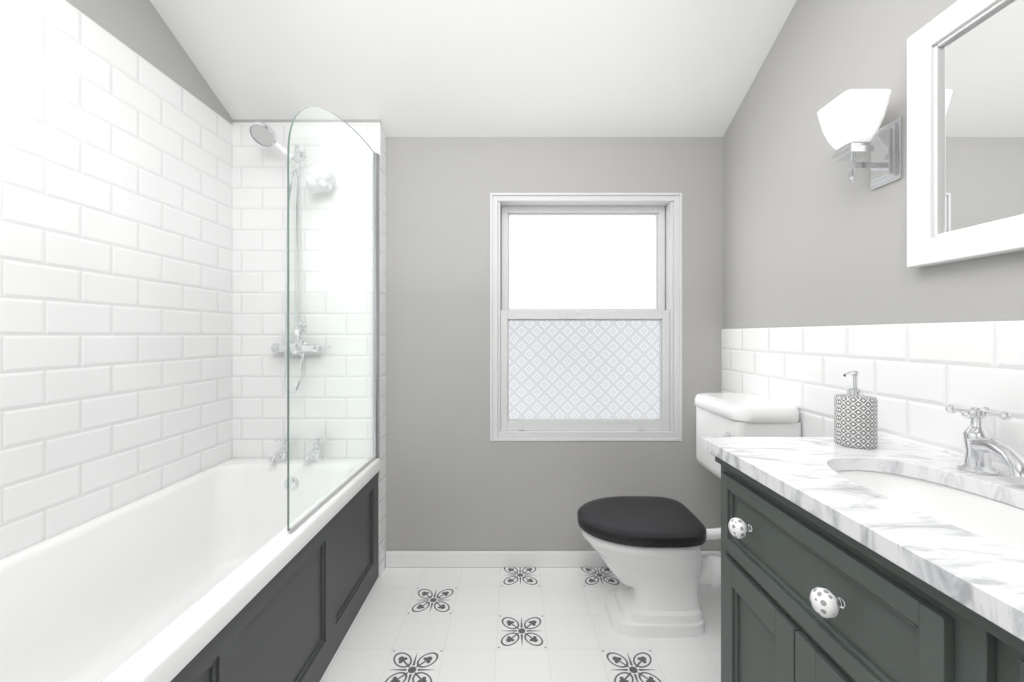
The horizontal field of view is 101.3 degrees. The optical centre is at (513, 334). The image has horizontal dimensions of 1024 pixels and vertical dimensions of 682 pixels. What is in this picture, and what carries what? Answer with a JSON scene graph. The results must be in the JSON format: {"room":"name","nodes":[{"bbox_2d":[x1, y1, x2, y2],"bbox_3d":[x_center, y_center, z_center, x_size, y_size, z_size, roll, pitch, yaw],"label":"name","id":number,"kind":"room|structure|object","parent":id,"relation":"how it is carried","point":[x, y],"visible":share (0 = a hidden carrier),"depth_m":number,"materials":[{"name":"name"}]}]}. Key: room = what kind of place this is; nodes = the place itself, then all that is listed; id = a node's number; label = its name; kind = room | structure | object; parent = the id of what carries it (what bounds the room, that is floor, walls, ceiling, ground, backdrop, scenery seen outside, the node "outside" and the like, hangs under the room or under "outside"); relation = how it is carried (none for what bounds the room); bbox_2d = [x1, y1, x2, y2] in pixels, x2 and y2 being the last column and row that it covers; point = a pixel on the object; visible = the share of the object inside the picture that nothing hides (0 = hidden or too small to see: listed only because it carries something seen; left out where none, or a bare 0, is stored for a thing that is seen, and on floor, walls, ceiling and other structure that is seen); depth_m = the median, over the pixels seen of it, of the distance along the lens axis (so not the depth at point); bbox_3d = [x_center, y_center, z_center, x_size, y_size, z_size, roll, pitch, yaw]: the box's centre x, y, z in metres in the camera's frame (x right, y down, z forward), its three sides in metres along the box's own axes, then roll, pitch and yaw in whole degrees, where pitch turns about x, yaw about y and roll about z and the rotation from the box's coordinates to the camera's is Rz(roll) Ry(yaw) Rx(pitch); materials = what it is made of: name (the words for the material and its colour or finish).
{"room":"bathroom","nodes":[
{"label":"bathroom","id":0,"kind":"room"},
{"bbox_2d":[0,0,232,558],"bbox_3d":[-1.440,-0.350,0.845,0.200,3.000,2.990,0,0,0],"label":"wall","id":1,"kind":"structure","parent":0,"point":[116,256],"depth_m":1.38,"materials":[{"name":"tile"}]},
{"bbox_2d":[233,120,385,576],"bbox_3d":[-0.989,-0.068,2.045,0.703,2.435,0.090,0,0,0],"label":"wall","id":2,"kind":"structure","parent":0,"point":[259,278],"depth_m":2.00,"materials":[{"name":"tile"}]},
{"bbox_2d":[249,122,334,394],"bbox_3d":[-0.994,-0.326,1.902,0.338,1.199,0.194,0,0,0],"label":"shower rail","id":3,"kind":"object","parent":2,"relation":"attached to","point":[262,134],"visible":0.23,"depth_m":1.92,"materials":[{"name":"silver metal"}]},
{"bbox_2d":[287,107,379,532],"bbox_3d":[-0.652,-0.138,1.606,0.026,1.432,0.786,0,0,0],"label":"screen","id":4,"kind":"object","parent":2,"relation":"attached to","point":[375,326],"visible":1,"depth_m":1.57,"materials":[{"name":"clear glass"}]},
{"bbox_2d":[150,0,796,136],"bbox_3d":[-0.150,-1.186,0.845,2.780,0.628,2.990,0,0,0],"label":"ceiling","id":5,"kind":"structure","parent":0,"point":[544,68],"depth_m":1.75,"materials":[{"name":"white paint"}]},
{"bbox_2d":[320,567,720,681],"bbox_3d":[-0.150,1.200,0.845,2.780,0.100,2.990,0,0,0],"label":"floor","id":6,"kind":"structure","parent":0,"point":[481,624],"depth_m":1.61,"materials":[{"name":"tile"}]},
{"bbox_2d":[0,436,379,681],"bbox_3d":[-0.984,0.813,1.149,0.708,0.674,1.698,0,0,0],"label":"bathtub","id":7,"kind":"object","parent":6,"relation":"on","point":[218,573],"visible":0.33,"depth_m":1.33,"materials":[{"name":"white ceramic"}]},
{"bbox_2d":[577,393,800,637],"bbox_3d":[0.644,0.702,1.696,0.767,0.897,0.436,0,0,0],"label":"toilet","id":8,"kind":"object","parent":6,"relation":"on","point":[660,567],"visible":0.85,"depth_m":1.61,"materials":[{"name":"white ceramic"}]},
{"bbox_2d":[702,405,1023,681],"bbox_3d":[0.759,0.650,0.603,0.538,1.000,1.105,0,0,0],"label":"bathroom vanity","id":9,"kind":"object","parent":6,"relation":"on","point":[887,559],"visible":1,"depth_m":0.76,"materials":[{"name":"grey paint"}]},
{"bbox_2d":[834,371,877,448],"bbox_3d":[0.868,0.185,1.068,0.086,0.188,0.086,0,0,0],"label":"soap dispenser","id":10,"kind":"object","parent":9,"relation":"on","point":[855,417],"visible":1,"depth_m":1.04,"materials":[{"name":"grey ceramic"}]},
{"bbox_2d":[386,137,722,550],"bbox_3d":[-0.150,-0.350,2.215,2.380,3.000,0.250,0,0,0],"label":"wall","id":11,"kind":"structure","parent":0,"point":[457,479],"depth_m":2.09,"materials":[{"name":"grey paint"}]},
{"bbox_2d":[386,551,720,566],"bbox_3d":[0.197,1.111,2.082,1.665,0.078,0.016,0,0,0],"label":"trim","id":12,"kind":"structure","parent":11,"relation":"attached to","point":[494,559],"depth_m":2.07,"materials":[{"name":"white wood"}]},
{"bbox_2d":[490,193,681,440],"bbox_3d":[0.358,-0.089,2.188,0.955,1.235,0.204,0,0,0],"label":"window","id":13,"kind":"structure","parent":11,"relation":"in","point":[585,316],"depth_m":2.15,"materials":[{"name":"white plastic"}]},
{"bbox_2d":[723,0,1023,328],"bbox_3d":[1.140,-0.350,0.845,0.200,3.000,2.990,0,0,0],"label":"wall","id":14,"kind":"structure","parent":0,"point":[813,235],"depth_m":1.40,"materials":[{"name":"grey paint"}]},
{"bbox_2d":[817,89,901,189],"bbox_3d":[0.961,-0.536,1.172,0.156,0.231,0.124,0,0,0],"label":"lamp","id":15,"kind":"object","parent":14,"relation":"attached to","point":[851,120],"visible":1,"depth_m":1.14,"materials":[{"name":"white glass"}]},
{"bbox_2d":[721,320,1023,469],"bbox_3d":[1.035,0.560,0.820,0.010,1.180,2.540,0,0,0],"label":"tile","id":16,"kind":"structure","parent":14,"relation":"attached to","point":[915,379],"depth_m":1.12,"materials":[{"name":"white tile"}]},
{"bbox_2d":[907,0,1023,267],"bbox_3d":[1.022,-0.466,0.704,0.033,0.588,0.748,0,0,0],"label":"mirror","id":17,"kind":"object","parent":14,"relation":"attached to","point":[965,129],"visible":1,"depth_m":0.95,"materials":[{"name":"white mirror"}]}
]}

